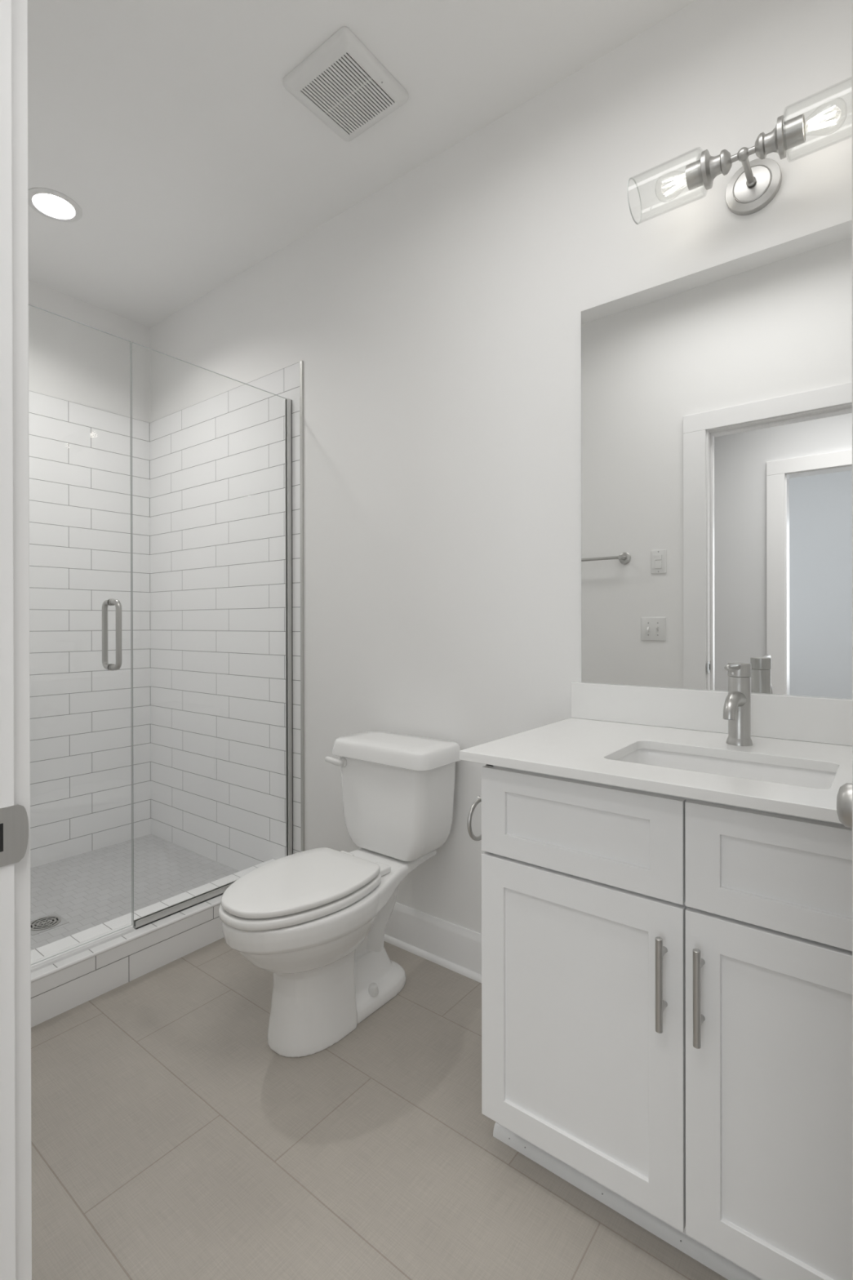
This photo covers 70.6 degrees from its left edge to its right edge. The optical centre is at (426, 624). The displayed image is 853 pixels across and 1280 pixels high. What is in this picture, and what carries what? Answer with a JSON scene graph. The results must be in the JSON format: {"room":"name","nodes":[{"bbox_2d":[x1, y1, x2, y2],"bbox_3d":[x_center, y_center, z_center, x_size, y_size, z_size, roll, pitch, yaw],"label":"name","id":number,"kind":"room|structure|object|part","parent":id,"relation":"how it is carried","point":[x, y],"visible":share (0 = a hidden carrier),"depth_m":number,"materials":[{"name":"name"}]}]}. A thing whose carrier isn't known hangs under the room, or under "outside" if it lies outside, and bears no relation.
{"room":"bathroom","nodes":[
{"label":"bathroom","id":0,"kind":"room"},
{"bbox_2d":[28,280,151,867],"bbox_3d":[-2.035,-0.198,2.661,0.150,2.798,1.605,0,0,38],"label":"wall","id":1,"kind":"structure","parent":0,"point":[79,374],"depth_m":2.98,"materials":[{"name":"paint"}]},
{"bbox_2d":[27,0,696,327],"bbox_3d":[-0.615,-1.648,1.677,3.600,0.100,1.691,0,0,38],"label":"ceiling","id":2,"kind":"structure","parent":0,"point":[182,147],"depth_m":1.89,"materials":[{"name":"paint"}]},
{"bbox_2d":[27,187,82,222],"bbox_3d":[-1.420,-1.620,2.297,0.187,0.058,0.187,0,0,38],"label":"recessed light","id":3,"kind":"object","parent":2,"relation":"in","point":[50,203],"visible":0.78,"depth_m":2.33,"materials":[{"name":"white plastic"}]},
{"bbox_2d":[282,26,408,142],"bbox_3d":[-0.238,-1.582,1.796,0.268,0.033,0.273,0,0,38],"label":"exhaust fan","id":4,"kind":"object","parent":2,"relation":"attached to","point":[341,82],"visible":1,"depth_m":1.76,"materials":[{"name":"white plastic"}]},
{"bbox_2d":[299,51,395,135],"bbox_3d":[-0.232,-1.569,1.790,0.202,0.003,0.204,0,0,38],"label":"grille","id":5,"kind":"object","parent":4,"relation":"attached to","point":[345,90],"depth_m":1.78,"materials":[{"name":"white plastic"}]},
{"bbox_2d":[30,834,728,1279],"bbox_3d":[-0.591,1.165,1.707,3.600,0.070,1.631,0,0,38],"label":"floor","id":6,"kind":"structure","parent":0,"point":[170,1140],"depth_m":1.34,"materials":[{"name":"beige tile"}]},
{"bbox_2d":[31,912,69,935],"bbox_3d":[-1.442,1.128,2.274,0.124,0.006,0.124,0,0,38],"label":"shower drain","id":7,"kind":"object","parent":6,"relation":"on","point":[54,920],"visible":0.9,"depth_m":2.27,"materials":[{"name":"silver metal"}]},
{"bbox_2d":[31,858,275,1027],"bbox_3d":[-1.026,1.076,1.992,0.177,0.149,1.411,0,0,38],"label":"curb","id":8,"kind":"object","parent":6,"relation":"on","point":[60,983],"visible":0.53,"depth_m":1.94,"materials":[{"name":"tile"}]},
{"bbox_2d":[131,342,293,929],"bbox_3d":[-0.772,0.038,2.262,0.017,1.949,0.665,0,0,38],"label":"shower door frame","id":9,"kind":"structure","parent":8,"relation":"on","point":[153,917],"depth_m":2.51,"materials":[{"name":"grey"}]},
{"bbox_2d":[218,730,461,1057],"bbox_3d":[-0.264,0.768,1.801,0.417,0.763,0.757,0,0,38],"label":"toilet","id":10,"kind":"object","parent":6,"relation":"on","point":[316,919],"visible":1,"depth_m":1.72,"materials":[{"name":"white ceramic"}]},
{"bbox_3d":[-0.361,0.743,1.676,0.331,0.022,0.440,0,0,38],"label":"seat","id":11,"kind":"part","parent":10,"relation":"part of","materials":[{"name":"white plastic"}]},
{"bbox_3d":[-0.360,0.716,1.679,0.322,0.020,0.434,0,0,38],"label":"seat lid","id":12,"kind":"part","parent":10,"relation":"part of","materials":[{"name":"white plastic"}]},
{"bbox_3d":[-0.270,0.951,1.793,0.362,0.397,0.728,0,0,38],"label":"bowl","id":13,"kind":"part","parent":10,"relation":"part of","materials":[{"name":"white ceramic"}]},
{"bbox_3d":[-0.304,0.463,2.020,0.076,0.036,0.034,0,0,-2],"label":"flush lever","id":14,"kind":"part","parent":10,"relation":"part of","materials":[{"name":"white plastic"}]},
{"bbox_3d":[-0.102,0.413,2.008,0.417,0.055,0.230,0,0,38],"label":"tank lid","id":15,"kind":"part","parent":10,"relation":"part of","materials":[{"name":"white ceramic"}]},
{"bbox_3d":[-0.099,0.593,2.011,0.376,0.316,0.198,0,0,38],"label":"tank","id":16,"kind":"part","parent":10,"relation":"part of","materials":[{"name":"white ceramic"}]},
{"bbox_2d":[481,764,852,1279],"bbox_3d":[0.601,0.720,1.248,0.841,0.858,0.579,0,0,38],"label":"vanity cabinet","id":17,"kind":"object","parent":6,"relation":"on","point":[667,980],"visible":0.99,"depth_m":1.05,"materials":[{"name":"paint"}]},
{"bbox_2d":[466,795,481,840],"bbox_3d":[0.141,0.445,1.383,0.062,0.111,0.098,0,0,38],"label":"toilet paper holder","id":18,"kind":"object","parent":17,"relation":"attached to","point":[478,800],"visible":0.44,"depth_m":1.37,"materials":[{"name":"silver metal"}]},
{"bbox_3d":[0.288,0.399,1.183,0.416,0.181,0.020,0,0,38],"label":"drawer","id":19,"kind":"part","parent":17,"relation":"part of","materials":[{"name":"paint"}]},
{"bbox_3d":[0.289,0.778,1.184,0.416,0.564,0.020,0,0,38],"label":"door","id":20,"kind":"part","parent":17,"relation":"part of","materials":[{"name":"paint"}]},
{"bbox_3d":[0.484,1.137,1.099,0.841,0.024,0.012,0,0,38],"label":"shoe molding","id":21,"kind":"part","parent":17,"relation":"part of","materials":[{"name":"paint"}]},
{"bbox_2d":[459,681,852,823],"bbox_3d":[0.594,0.229,1.256,0.872,0.122,0.586,0,0,38],"label":"countertop","id":22,"kind":"structure","parent":17,"relation":"on","point":[607,722],"depth_m":1.35,"materials":[{"name":"white stone"}]},
{"bbox_2d":[616,748,835,789],"bbox_3d":[0.579,0.354,1.196,0.413,0.126,0.268,0,0,38],"label":"sink","id":23,"kind":"object","parent":22,"relation":"in","point":[808,778],"visible":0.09,"depth_m":1.29,"materials":[{"name":"white ceramic"}]},
{"bbox_2d":[723,662,752,746],"bbox_3d":[0.677,0.177,1.323,0.054,0.185,0.149,0,0,38],"label":"faucet","id":24,"kind":"object","parent":22,"relation":"on","point":[737,704],"visible":1,"depth_m":1.34,"materials":[{"name":"silver metal"}]},
{"bbox_3d":[0.668,0.094,1.311,0.014,0.018,0.119,0,0,38],"label":"lever","id":25,"kind":"part","parent":24,"relation":"part of","materials":[{"name":"silver metal"}]},
{"bbox_3d":[0.673,0.176,1.318,0.037,0.056,0.118,0,0,38],"label":"spout","id":26,"kind":"part","parent":24,"relation":"part of","materials":[{"name":"silver metal"}]},
{"bbox_3d":[0.410,0.624,1.053,0.012,0.161,0.037,0,0,38],"label":"handle","id":27,"kind":"part","parent":17,"relation":"part of","materials":[{"name":"silver metal"}]},
{"bbox_3d":[0.459,0.624,1.015,0.012,0.161,0.037,0,0,38],"label":"handle","id":28,"kind":"part","parent":17,"relation":"part of","materials":[{"name":"silver metal"}]},
{"bbox_3d":[0.618,0.398,0.925,0.416,0.181,0.020,0,0,38],"label":"drawer","id":29,"kind":"part","parent":17,"relation":"part of","materials":[{"name":"paint"}]},
{"bbox_3d":[0.619,0.778,0.926,0.416,0.564,0.020,0,0,38],"label":"door","id":30,"kind":"part","parent":17,"relation":"part of","materials":[{"name":"paint"}]},
{"bbox_2d":[150,0,852,933],"bbox_3d":[-0.139,-0.201,2.287,3.600,2.798,0.152,0,0,38],"label":"wall","id":31,"kind":"structure","parent":0,"point":[433,322],"depth_m":2.06,"materials":[{"name":"paint"}]},
{"bbox_2d":[299,360,304,851],"bbox_3d":[-0.513,0.032,2.487,0.014,2.234,0.010,0,0,38],"label":"trim","id":32,"kind":"structure","parent":31,"relation":"attached to","point":[301,362],"depth_m":2.48,"materials":[{"name":"metal"}]},
{"bbox_2d":[383,902,481,982],"bbox_3d":[-0.030,1.077,2.103,1.216,0.142,0.025,0,0,38],"label":"baseboard","id":33,"kind":"structure","parent":31,"relation":"attached to","point":[455,948],"depth_m":2.05,"materials":[{"name":"paint"}]},
{"bbox_3d":[-0.034,1.139,2.099,1.216,0.019,0.012,0,0,38],"label":"shoe molding","id":34,"kind":"part","parent":33,"relation":"part of","materials":[{"name":"paint"}]},
{"bbox_2d":[571,681,852,746],"bbox_3d":[0.767,0.219,1.478,0.872,0.102,0.022,0,0,38],"label":"backsplash","id":35,"kind":"structure","parent":31,"relation":"attached to","point":[824,720],"depth_m":1.51,"materials":[{"name":"white stone"}]},
{"bbox_2d":[581,219,852,699],"bbox_3d":[0.778,-0.366,1.478,0.840,1.067,0.006,0,0,38],"label":"mirror","id":36,"kind":"object","parent":31,"relation":"attached to","point":[717,401],"visible":0.86,"depth_m":1.50,"materials":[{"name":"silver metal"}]},
{"bbox_2d":[626,77,852,224],"bbox_3d":[0.742,-1.060,1.397,0.495,0.121,0.174,0,0,38],"label":"vanity light","id":37,"kind":"object","parent":31,"relation":"attached to","point":[753,186],"visible":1,"depth_m":1.41,"materials":[{"name":"silver metal"}]},
{"bbox_3d":[0.589,-1.068,1.472,0.162,0.103,0.103,0,0,38],"label":"lamp shade","id":38,"kind":"part","parent":37,"relation":"part of","materials":[{"name":"clear glass"}]},
{"bbox_2d":[685,149,732,190],"bbox_3d":[0.664,-1.068,1.414,0.094,0.079,0.079,0,0,38],"label":"socket","id":39,"kind":"object","parent":37,"relation":"attached to","point":[703,171],"depth_m":1.40,"materials":[{"name":"silver metal"}]},
{"bbox_3d":[0.746,-1.066,1.403,0.056,0.032,0.110,0,0,38],"label":"arm","id":40,"kind":"part","parent":37,"relation":"part of","materials":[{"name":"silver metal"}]},
{"bbox_3d":[0.788,-1.060,1.457,0.121,0.121,0.023,0,0,38],"label":"wall plate","id":41,"kind":"part","parent":37,"relation":"part of","materials":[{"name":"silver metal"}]},
{"bbox_2d":[755,113,805,159],"bbox_3d":[0.776,-1.068,1.326,0.094,0.079,0.079,0,0,38],"label":"socket","id":42,"kind":"object","parent":37,"relation":"attached to","point":[786,135],"depth_m":1.30,"materials":[{"name":"silver metal"}]},
{"bbox_3d":[0.851,-1.068,1.268,0.162,0.103,0.103,0,0,38],"label":"lamp shade","id":43,"kind":"part","parent":37,"relation":"part of","materials":[{"name":"clear glass"}]},
{"bbox_2d":[836,782,852,828],"bbox_3d":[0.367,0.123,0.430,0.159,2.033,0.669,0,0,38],"label":"door knob","id":44,"kind":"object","parent":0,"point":[844,797],"depth_m":0.67,"materials":[{"name":"metal"}]},
{"bbox_3d":[-1.093,-0.196,1.064,3.600,2.798,0.128,0,0,38],"label":"wall","id":45,"kind":"structure","parent":0,"visible":0},
{"bbox_2d":[11,0,31,1279],"bbox_3d":[-0.133,0.081,0.397,0.920,2.143,0.017,0,0,38],"label":"trim","id":46,"kind":"structure","parent":45,"relation":"attached to","point":[19,7],"depth_m":0.62,"materials":[{"name":"paint"}]},
{"bbox_2d":[28,304,132,965],"bbox_3d":[-1.206,0.032,1.705,0.114,1.933,0.740,0,0,38],"label":"shower door","id":47,"kind":"structure","parent":45,"relation":"attached to","point":[117,666],"depth_m":1.97,"materials":[{"name":"clear glass"}]},
{"bbox_3d":[-1.042,0.034,1.966,0.052,0.232,0.022,0,0,38],"label":"handle","id":48,"kind":"part","parent":47,"relation":"part of","materials":[{"name":"silver metal"}]},
{"bbox_3d":[-0.993,0.034,1.928,0.052,0.232,0.022,0,0,38],"label":"handle","id":49,"kind":"part","parent":47,"relation":"part of","materials":[{"name":"silver metal"}]},
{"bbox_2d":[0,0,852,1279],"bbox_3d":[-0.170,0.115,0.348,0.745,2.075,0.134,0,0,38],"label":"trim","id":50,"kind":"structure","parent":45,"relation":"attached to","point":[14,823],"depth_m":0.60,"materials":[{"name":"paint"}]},
{"bbox_3d":[-0.421,0.211,0.601,0.006,0.058,0.046,0,0,31],"label":"strike plate","id":51,"kind":"part","parent":50,"relation":"part of","materials":[{"name":"silver metal"}]}
]}

